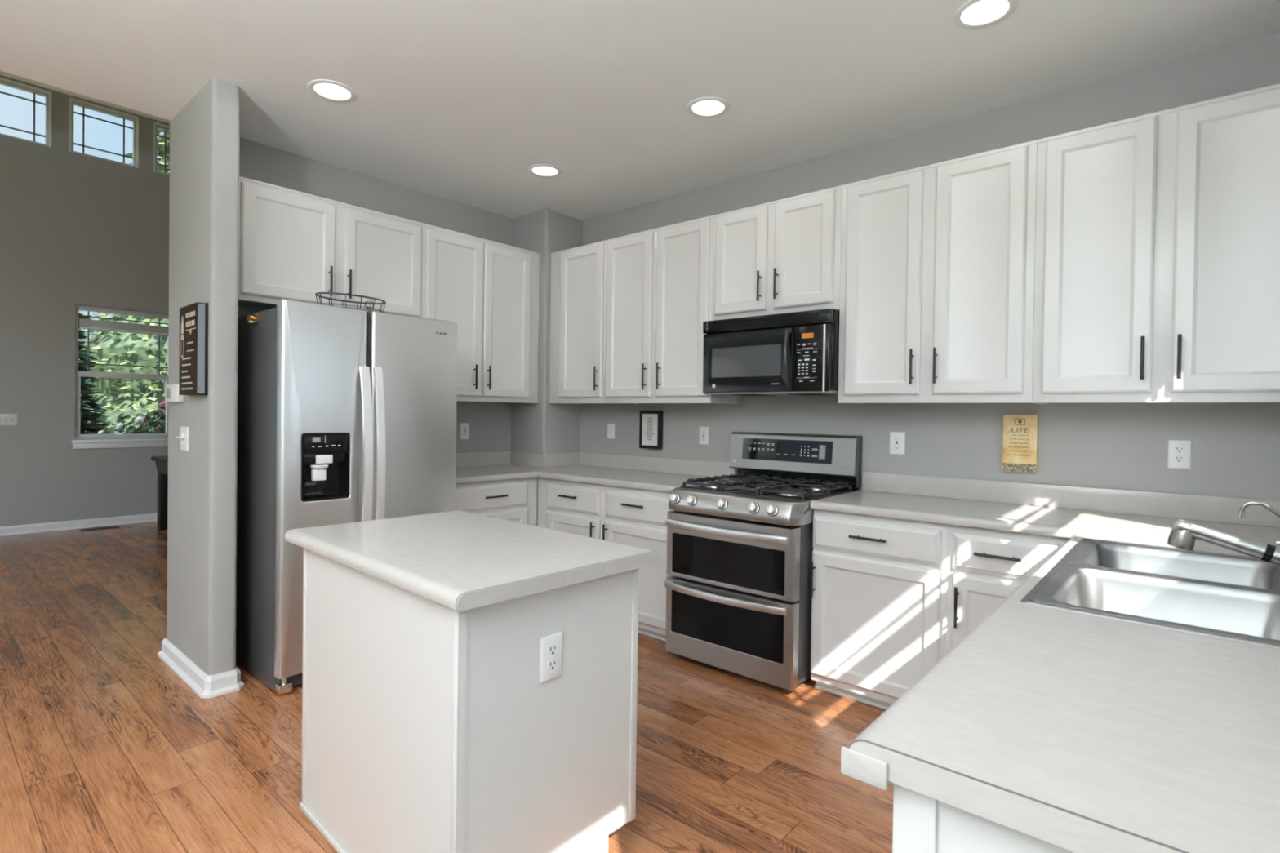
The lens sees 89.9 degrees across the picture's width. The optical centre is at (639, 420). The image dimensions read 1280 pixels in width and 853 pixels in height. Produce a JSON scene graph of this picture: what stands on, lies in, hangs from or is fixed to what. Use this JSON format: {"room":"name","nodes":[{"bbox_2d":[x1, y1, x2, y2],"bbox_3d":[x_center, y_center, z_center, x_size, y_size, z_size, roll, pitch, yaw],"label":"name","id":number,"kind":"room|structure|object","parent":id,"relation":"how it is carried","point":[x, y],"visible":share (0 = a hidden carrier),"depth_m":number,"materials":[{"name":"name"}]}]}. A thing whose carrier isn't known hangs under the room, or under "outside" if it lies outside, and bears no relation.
{"room":"kitchen","nodes":[
{"label":"kitchen","id":0,"kind":"room"},
{"bbox_2d":[0,75,169,526],"bbox_3d":[-5.961,-1.173,7.072,0.120,4.670,7.300,1,1,41],"label":"wall","id":1,"kind":"structure","parent":0,"point":[76,228],"depth_m":6.80,"materials":[{"name":"grey paint"}]},
{"bbox_2d":[0,413,17,425],"bbox_3d":[-6.392,-0.012,6.499,0.018,0.108,0.124,1,1,41],"label":"light switch","id":2,"kind":"object","parent":1,"relation":"attached to","point":[5,419],"visible":1,"depth_m":6.49,"materials":[{"name":"white plastic"}]},
{"bbox_2d":[0,80,48,146],"bbox_3d":[-6.401,-3.142,6.514,0.050,0.563,0.598,1,1,41],"label":"window","id":3,"kind":"structure","parent":1,"relation":"in","point":[34,92],"depth_m":6.65,"materials":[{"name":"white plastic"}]},
{"bbox_2d":[0,77,51,146],"bbox_3d":[-6.366,-3.147,6.483,0.034,0.575,0.618,1,1,41],"label":"trim","id":4,"kind":"structure","parent":1,"relation":"attached to","point":[1,78],"depth_m":6.68,"materials":[{"name":"white paint"}]},
{"bbox_2d":[0,512,157,536],"bbox_3d":[-5.935,1.117,7.046,0.030,0.092,7.300,1,1,41],"label":"baseboard","id":5,"kind":"structure","parent":1,"relation":"attached to","point":[121,520],"depth_m":6.89,"materials":[{"name":"white paint"}]},
{"bbox_2d":[71,100,136,167],"bbox_3d":[-5.912,-3.142,7.077,0.050,0.563,0.570,1,1,41],"label":"window","id":6,"kind":"structure","parent":1,"relation":"in","point":[83,106],"depth_m":7.08,"materials":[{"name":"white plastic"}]},
{"bbox_2d":[69,97,138,168],"bbox_3d":[-5.876,-3.147,7.046,0.034,0.575,0.590,1,1,41],"label":"trim","id":7,"kind":"structure","parent":1,"relation":"attached to","point":[70,99],"depth_m":7.07,"materials":[{"name":"white paint"}]},
{"bbox_2d":[71,438,168,448],"bbox_3d":[-5.785,0.255,7.216,0.085,0.095,0.923,1,1,41],"label":"trim","id":8,"kind":"structure","parent":1,"relation":"attached to","point":[155,442],"depth_m":7.15,"materials":[{"name":"white paint"}]},
{"bbox_2d":[75,304,168,439],"bbox_3d":[-5.819,-0.522,7.248,0.055,1.457,0.863,1,1,41],"label":"window","id":9,"kind":"structure","parent":1,"relation":"in","point":[78,374],"depth_m":7.13,"materials":[{"name":"white plastic"}]},
{"bbox_2d":[78,307,168,336],"bbox_3d":[-5.781,-1.105,7.215,0.030,0.226,0.803,1,1,41],"label":"window blind","id":10,"kind":"object","parent":9,"relation":"attached to","point":[97,325],"visible":0.94,"depth_m":7.18,"materials":[{"name":"white plastic"}]},
{"bbox_2d":[153,121,169,172],"bbox_3d":[-5.398,-3.146,7.597,0.034,0.575,0.592,1,1,41],"label":"trim","id":11,"kind":"structure","parent":1,"relation":"attached to","point":[154,122],"depth_m":7.37,"materials":[{"name":"white paint"}]},
{"bbox_2d":[155,124,169,175],"bbox_3d":[-5.434,-3.141,7.628,0.050,0.563,0.572,1,1,41],"label":"window","id":12,"kind":"structure","parent":1,"relation":"in","point":[157,126],"depth_m":7.47,"materials":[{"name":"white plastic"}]},
{"bbox_2d":[0,71,170,124],"bbox_3d":[-4.040,-2.581,5.404,5.120,1.940,7.500,1,1,41],"label":"vault","id":13,"kind":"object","parent":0,"point":[2,73],"visible":0.11,"depth_m":4.27,"materials":[{"name":"white paint"}]},
{"bbox_2d":[167,78,513,675],"bbox_3d":[-1.389,-0.154,4.122,0.725,2.816,2.555,1,1,41],"label":"wall","id":14,"kind":"structure","parent":0,"point":[208,156],"depth_m":3.06,"materials":[{"name":"grey paint"}]},
{"bbox_2d":[164,383,184,402],"bbox_3d":[-2.360,-0.139,3.252,0.240,0.090,0.030,1,1,41],"label":"thermostat","id":15,"kind":"object","parent":14,"relation":"attached to","point":[171,394],"visible":0.91,"depth_m":3.21,"materials":[{"name":"white plastic"}]},
{"bbox_2d":[175,426,188,451],"bbox_3d":[-2.263,0.089,3.167,0.120,0.120,0.030,1,1,41],"label":"light switch","id":16,"kind":"object","parent":14,"relation":"attached to","point":[184,434],"visible":1,"depth_m":3.16,"materials":[{"name":"white plastic"}]},
{"bbox_2d":[178,302,208,395],"bbox_3d":[-2.101,-0.331,3.017,0.280,0.425,0.045,1,1,41],"label":"wall sign","id":17,"kind":"object","parent":14,"relation":"attached to","point":[193,317],"visible":1,"depth_m":2.94,"materials":[{"name":"black wood"}]},
{"bbox_2d":[157,637,244,697],"bbox_3d":[-2.208,1.207,3.215,0.785,0.092,0.175,1,1,41],"label":"baseboard","id":18,"kind":"structure","parent":14,"relation":"attached to","point":[205,686],"depth_m":3.01,"materials":[{"name":"white paint"}]},
{"bbox_2d":[238,176,423,317],"bbox_3d":[-1.833,-0.933,3.713,0.382,0.626,1.108,1,1,41],"label":"upper cabinet","id":19,"kind":"object","parent":14,"relation":"attached to","point":[296,246],"visible":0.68,"depth_m":3.57,"materials":[{"name":"white paint"}]},
{"bbox_2d":[460,422,469,439],"bbox_3d":[-1.274,0.077,4.668,0.009,0.118,0.074,1,1,41],"label":"power outlet","id":20,"kind":"object","parent":14,"relation":"attached to","point":[464,427],"visible":1,"depth_m":4.67,"materials":[{"name":"white plastic"}]},
{"bbox_2d":[462,426,466,435],"bbox_3d":[-1.272,0.077,4.667,0.002,0.068,0.033,1,1,41],"label":"socket","id":21,"kind":"object","parent":20,"relation":"attached to","point":[464,428],"depth_m":4.66,"materials":[{"name":"white plastic"}]},
{"bbox_2d":[422,223,540,403],"bbox_3d":[-1.161,-0.689,4.492,0.382,1.112,0.948,1,1,41],"label":"upper cabinet","id":22,"kind":"object","parent":14,"relation":"attached to","point":[491,289],"visible":0.81,"depth_m":4.39,"materials":[{"name":"white paint"}]},
{"bbox_2d":[0,521,893,852],"bbox_3d":[-2.391,1.292,3.967,9.625,0.100,7.500,1,1,41],"label":"floor","id":23,"kind":"structure","parent":0,"point":[104,748],"depth_m":2.54,"materials":[{"name":"brown wood"}]},
{"bbox_2d":[80,525,119,531],"bbox_3d":[-5.832,1.161,6.930,0.120,0.008,0.320,1,1,41],"label":"floor vent","id":24,"kind":"object","parent":23,"relation":"in","point":[113,526],"visible":1,"depth_m":6.90,"materials":[{"name":"brown metal"}]},
{"bbox_2d":[151,455,168,530],"bbox_3d":[-4.268,0.789,7.386,1.150,0.785,2.000,1,1,41],"label":"table","id":25,"kind":"object","parent":23,"relation":"on","point":[162,461],"visible":0.18,"depth_m":6.89,"materials":[{"name":"black wood"}]},
{"bbox_2d":[235,298,457,694],"bbox_3d":[-1.627,0.344,3.511,0.944,1.803,0.916,1,1,41],"label":"refrigerator","id":26,"kind":"object","parent":23,"relation":"on","point":[345,415],"visible":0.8,"depth_m":3.13,"materials":[{"name":"metal"}]},
{"bbox_2d":[246,312,258,324],"bbox_3d":[-1.873,-0.494,3.096,0.062,0.060,0.040,1,1,41],"label":"magnet","id":27,"kind":"object","parent":26,"relation":"attached to","point":[254,319],"visible":1,"depth_m":3.09,"materials":[{"name":"gold plastic"}]},
{"bbox_2d":[315,292,386,312],"bbox_3d":[-1.478,-0.578,3.288,0.217,0.104,0.351,1,1,41],"label":"wire basket","id":28,"kind":"object","parent":26,"relation":"on","point":[317,293],"visible":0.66,"depth_m":3.25,"materials":[{"name":"black metal"}]},
{"bbox_2d":[299,548,638,852],"bbox_3d":[-0.545,0.850,2.028,0.949,0.873,0.664,1,1,43],"label":"base cabinet","id":29,"kind":"object","parent":23,"relation":"on","point":[428,726],"visible":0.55,"depth_m":1.70,"materials":[{"name":"white paint"}]},
{"bbox_2d":[284,510,660,611],"bbox_3d":[-0.561,0.393,2.021,1.068,0.038,0.679,1,1,43],"label":"countertop","id":30,"kind":"structure","parent":29,"relation":"on","point":[459,560],"depth_m":1.82,"materials":[{"name":"laminate"}]},
{"bbox_2d":[539,631,562,683],"bbox_3d":[-0.228,0.613,1.663,0.008,0.116,0.072,1,1,43],"label":"power outlet","id":31,"kind":"object","parent":29,"relation":"attached to","point":[551,646],"visible":1,"depth_m":1.66,"materials":[{"name":"white plastic"}]},
{"bbox_2d":[546,658,557,671],"bbox_3d":[-0.227,0.633,1.662,0.002,0.028,0.033,1,1,43],"label":"socket","id":32,"kind":"object","parent":31,"relation":"attached to","point":[552,664],"depth_m":1.66,"materials":[{"name":"white plastic"}]},
{"bbox_2d":[547,644,557,656],"bbox_3d":[-0.226,0.594,1.662,0.002,0.028,0.033,1,1,43],"label":"socket","id":33,"kind":"object","parent":31,"relation":"attached to","point":[552,648],"depth_m":1.66,"materials":[{"name":"white plastic"}]},
{"bbox_2d":[455,477,537,525],"bbox_3d":[-1.150,0.818,4.326,0.663,0.873,0.712,1,1,41],"label":"base cabinet","id":34,"kind":"object","parent":23,"relation":"on","point":[512,500],"visible":0.26,"depth_m":4.17,"materials":[{"name":"white paint"}]},
{"bbox_2d":[537,477,671,640],"bbox_3d":[-0.058,0.833,4.212,1.245,0.873,0.663,1,1,41],"label":"base cabinet","id":35,"kind":"object","parent":23,"relation":"on","point":[633,517],"visible":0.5,"depth_m":3.86,"materials":[{"name":"white paint"}]},
{"bbox_2d":[455,450,735,493],"bbox_3d":[-0.494,0.320,4.161,1.856,0.140,1.315,1,1,41],"label":"countertop","id":36,"kind":"structure","parent":35,"relation":"on","point":[663,474],"depth_m":4.41,"materials":[{"name":"laminate"}]},
{"bbox_2d":[664,431,862,690],"bbox_3d":[0.645,0.682,3.493,0.817,1.212,0.839,1,1,41],"label":"gas range","id":37,"kind":"object","parent":23,"relation":"on","point":[740,548],"visible":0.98,"depth_m":3.23,"materials":[{"name":"silver metal"}]},
{"bbox_2d":[680,480,857,501],"bbox_3d":[0.700,0.380,3.522,0.762,0.020,0.600,1,1,41],"label":"cooktop","id":38,"kind":"object","parent":37,"relation":"in","point":[809,497],"depth_m":3.37,"materials":[{"name":"black metal"}]},
{"bbox_2d":[809,509,947,709],"bbox_3d":[1.233,0.862,3.091,0.600,0.873,0.663,1,1,41],"label":"base cabinet","id":39,"kind":"object","parent":23,"relation":"on","point":[878,584],"visible":0.69,"depth_m":2.87,"materials":[{"name":"white paint"}]},
{"bbox_2d":[892,783,1075,852],"bbox_3d":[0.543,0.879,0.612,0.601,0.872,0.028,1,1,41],"label":"base cabinet","id":40,"kind":"object","parent":23,"relation":"on","point":[922,824],"visible":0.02,"depth_m":0.76,"materials":[{"name":"white paint"}]},
{"bbox_2d":[945,524,1070,654],"bbox_3d":[1.654,0.872,2.725,0.515,0.873,0.663,1,1,41],"label":"base cabinet","id":41,"kind":"object","parent":23,"relation":"on","point":[984,566],"visible":0.34,"depth_m":2.58,"materials":[{"name":"white paint"}]},
{"bbox_3d":[1.387,0.880,1.619,0.645,0.873,1.370,1,1,41],"label":"base cabinet","id":42,"kind":"object","parent":23,"relation":"on","visible":0},
{"bbox_2d":[809,471,1279,852],"bbox_3d":[0.990,0.367,1.955,1.707,0.150,2.699,1,1,41],"label":"countertop","id":43,"kind":"structure","parent":42,"relation":"on","point":[1076,732],"depth_m":0.89,"materials":[{"name":"laminate"}]},
{"bbox_2d":[1020,537,1279,648],"bbox_3d":[1.369,0.489,1.603,0.556,0.188,1.002,1,1,41],"label":"sink","id":44,"kind":"object","parent":43,"relation":"in","point":[1231,597],"visible":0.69,"depth_m":1.64,"materials":[{"name":"metal"}]},
{"bbox_2d":[1167,517,1279,565],"bbox_3d":[1.486,0.324,1.565,0.309,0.152,0.118,1,1,41],"label":"kitchen faucet","id":45,"kind":"object","parent":43,"relation":"on","point":[1184,534],"visible":1,"depth_m":1.57,"materials":[{"name":"silver metal"}]},
{"bbox_2d":[1237,501,1279,545],"bbox_3d":[1.785,0.318,1.797,0.166,0.177,0.043,1,1,41],"label":"tap","id":46,"kind":"object","parent":43,"relation":"on","point":[1242,513],"visible":1,"depth_m":1.82,"materials":[{"name":"silver metal"}]},
{"bbox_2d":[511,208,582,521],"bbox_3d":[-0.732,-0.155,4.999,0.387,2.816,0.368,1,1,41],"label":"wall column","id":47,"kind":"structure","parent":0,"point":[543,426],"depth_m":4.81,"materials":[{"name":"grey paint"}]},
{"bbox_2d":[0,0,1279,220],"bbox_3d":[-0.944,-1.581,1.654,4.505,0.100,5.900,1,1,41],"label":"ceiling","id":48,"kind":"structure","parent":0,"point":[455,100],"depth_m":2.79,"materials":[{"name":"white paint"}]},
{"bbox_2d":[307,79,356,102],"bbox_3d":[-1.446,-1.548,3.017,0.208,0.006,0.208,1,1,41],"label":"recessed light","id":49,"kind":"object","parent":48,"relation":"in","point":[328,90],"visible":1,"depth_m":3.01,"materials":[{"name":"white plastic"}]},
{"bbox_2d":[528,164,561,177],"bbox_3d":[-0.589,-1.546,3.974,0.208,0.006,0.208,1,1,41],"label":"recessed light","id":50,"kind":"object","parent":48,"relation":"in","point":[538,170],"visible":1,"depth_m":3.97,"materials":[{"name":"white plastic"}]},
{"bbox_2d":[686,97,729,117],"bbox_3d":[0.332,-1.525,3.128,0.208,0.006,0.208,1,1,41],"label":"recessed light","id":51,"kind":"object","parent":48,"relation":"in","point":[703,107],"visible":1,"depth_m":3.12,"materials":[{"name":"white plastic"}]},
{"bbox_2d":[953,0,1017,28],"bbox_3d":[1.268,-1.505,2.361,0.208,0.006,0.208,1,1,41],"label":"recessed light","id":52,"kind":"object","parent":48,"relation":"in","point":[973,14],"visible":1,"depth_m":2.37,"materials":[{"name":"white plastic"}]},
{"bbox_2d":[579,32,1279,500],"bbox_3d":[0.930,-0.121,3.879,4.545,2.816,0.120,1,1,41],"label":"wall","id":53,"kind":"structure","parent":0,"point":[1235,451],"depth_m":3.11,"materials":[{"name":"grey paint"}]},
{"bbox_2d":[549,240,617,404],"bbox_3d":[-0.364,-0.680,4.669,0.572,1.112,0.382,1,1,41],"label":"upper cabinet","id":54,"kind":"object","parent":53,"relation":"attached to","point":[578,286],"visible":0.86,"depth_m":4.54,"materials":[{"name":"white paint"}]},
{"bbox_2d":[456,450,735,476],"bbox_3d":[-0.471,0.296,4.584,2.243,0.102,0.851,1,1,5],"label":"backsplash","id":55,"kind":"structure","parent":53,"relation":"attached to","point":[672,465],"depth_m":4.71,"materials":[{"name":"laminate"}]},
{"bbox_2d":[607,423,614,439],"bbox_3d":[-0.218,0.077,4.789,0.072,0.112,0.008,1,1,41],"label":"light switch","id":56,"kind":"object","parent":53,"relation":"attached to","point":[611,427],"visible":1,"depth_m":4.78,"materials":[{"name":"white plastic"}]},
{"bbox_2d":[639,410,662,448],"bbox_3d":[0.078,0.062,4.511,0.184,0.266,0.040,1,1,41],"label":"framed piece","id":57,"kind":"object","parent":53,"relation":"attached to","point":[651,422],"visible":1,"depth_m":4.49,"materials":[{"name":"black wood"}]},
{"bbox_2d":[604,215,739,404],"bbox_3d":[0.183,-0.668,4.193,0.876,1.112,0.382,1,1,41],"label":"upper cabinet","id":58,"kind":"object","parent":53,"relation":"attached to","point":[659,292],"visible":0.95,"depth_m":4.05,"materials":[{"name":"white paint"}]},
{"bbox_2d":[699,426,708,444],"bbox_3d":[0.421,0.099,4.234,0.074,0.118,0.009,1,1,41],"label":"power outlet","id":59,"kind":"object","parent":53,"relation":"attached to","point":[704,431],"visible":1,"depth_m":4.23,"materials":[{"name":"white plastic"}]},
{"bbox_2d":[701,430,706,440],"bbox_3d":[0.420,0.099,4.232,0.033,0.068,0.002,1,1,41],"label":"socket","id":60,"kind":"object","parent":59,"relation":"attached to","point":[703,432],"depth_m":4.23,"materials":[{"name":"white plastic"}]},
{"bbox_2d":[711,185,841,320],"bbox_3d":[0.815,-0.894,3.644,0.790,0.632,0.382,1,1,41],"label":"upper cabinet","id":61,"kind":"object","parent":53,"relation":"attached to","point":[782,255],"visible":0.84,"depth_m":3.49,"materials":[{"name":"white paint"}]},
{"bbox_2d":[702,308,839,395],"bbox_3d":[0.777,-0.359,3.614,0.782,0.427,0.468,1,1,41],"label":"microwave","id":62,"kind":"object","parent":61,"relation":"attached to","point":[795,353],"visible":0.97,"depth_m":3.43,"materials":[{"name":"black plastic"}]},
{"bbox_2d":[889,431,905,454],"bbox_3d":[1.367,0.119,3.412,0.080,0.120,0.009,1,1,41],"label":"power outlet","id":63,"kind":"object","parent":53,"relation":"attached to","point":[897,439],"visible":1,"depth_m":3.41,"materials":[{"name":"white plastic"}]},
{"bbox_2d":[893,436,900,449],"bbox_3d":[1.365,0.119,3.410,0.033,0.068,0.002,1,1,41],"label":"socket","id":64,"kind":"object","parent":63,"relation":"attached to","point":[896,439],"depth_m":3.41,"materials":[{"name":"white plastic"}]},
{"bbox_2d":[838,140,1039,404],"bbox_3d":[1.436,-0.640,3.105,0.862,1.112,0.382,1,1,41],"label":"upper cabinet","id":65,"kind":"object","parent":53,"relation":"attached to","point":[937,262],"visible":0.94,"depth_m":2.95,"materials":[{"name":"white paint"}]},
{"bbox_2d":[1002,414,1038,473],"bbox_3d":[1.794,0.107,3.029,0.141,0.270,0.027,1,1,41],"label":"wall plaque","id":66,"kind":"object","parent":53,"relation":"attached to","point":[1020,432],"visible":1,"depth_m":3.02,"materials":[{"name":"yellow"}]},
{"bbox_2d":[862,471,1279,527],"bbox_3d":[0.995,0.344,1.959,1.707,0.102,2.687,1,1,41],"label":"backsplash","id":67,"kind":"structure","parent":53,"relation":"attached to","point":[1174,505],"depth_m":2.86,"materials":[{"name":"laminate"}]},
{"bbox_2d":[1032,83,1279,404],"bbox_3d":[2.085,-0.625,2.541,0.856,1.112,0.382,1,1,41],"label":"upper cabinet","id":68,"kind":"object","parent":53,"relation":"attached to","point":[1157,238],"visible":1,"depth_m":2.44,"materials":[{"name":"white paint"}]},
{"bbox_2d":[1167,440,1191,469],"bbox_3d":[2.235,0.140,2.658,0.074,0.118,0.008,1,1,41],"label":"power outlet","id":69,"kind":"object","parent":53,"relation":"attached to","point":[1179,451],"visible":1,"depth_m":2.66,"materials":[{"name":"white plastic"}]},
{"bbox_2d":[1173,455,1184,462],"bbox_3d":[2.233,0.159,2.656,0.033,0.028,0.002,1,1,41],"label":"socket","id":70,"kind":"object","parent":69,"relation":"attached to","point":[1177,459],"depth_m":2.66,"materials":[{"name":"white plastic"}]},
{"bbox_2d":[1174,446,1184,453],"bbox_3d":[2.234,0.120,2.656,0.033,0.028,0.002,1,1,41],"label":"socket","id":71,"kind":"object","parent":69,"relation":"attached to","point":[1177,449],"depth_m":2.66,"materials":[{"name":"white plastic"}]},
{"label":"outside","id":72,"kind":"structure","parent":0,"visible":0},
{"bbox_3d":[-0.781,1.625,5.284,120.000,0.150,120.000,1,1,41],"label":"ground","id":73,"kind":"structure","parent":72,"visible":0},
{"bbox_2d":[78,310,111,434],"bbox_3d":[-8.111,-0.538,8.825,1.777,3.958,1.761,1,1,-11],"label":"spruce tree","id":74,"kind":"object","parent":73,"relation":"on","point":[85,428],"visible":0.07,"depth_m":9.00,"materials":[{"name":"green plant"}]},
{"bbox_2d":[78,128,169,434],"bbox_3d":[-9.534,-3.905,14.309,7.204,10.706,7.318,1,1,30],"label":"leafy tree","id":75,"kind":"object","parent":73,"relation":"on","point":[126,400],"visible":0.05,"depth_m":12.22,"materials":[{"name":"green plant"}]},
{"bbox_2d":[109,416,160,434],"bbox_3d":[-6.626,0.690,8.438,0.865,1.504,0.893,1,1,41],"label":"flowering shrub","id":76,"kind":"object","parent":73,"relation":"on","point":[121,427],"visible":0.02,"depth_m":8.43,"materials":[{"name":"green plant"}]},
{"bbox_2d":[135,400,165,433],"bbox_3d":[-7.034,0.561,9.640,0.975,1.725,0.982,1,1,41],"label":"flowering shrub","id":77,"kind":"object","parent":73,"relation":"on","point":[162,415],"visible":0.07,"depth_m":9.46,"materials":[{"name":"green plant"}]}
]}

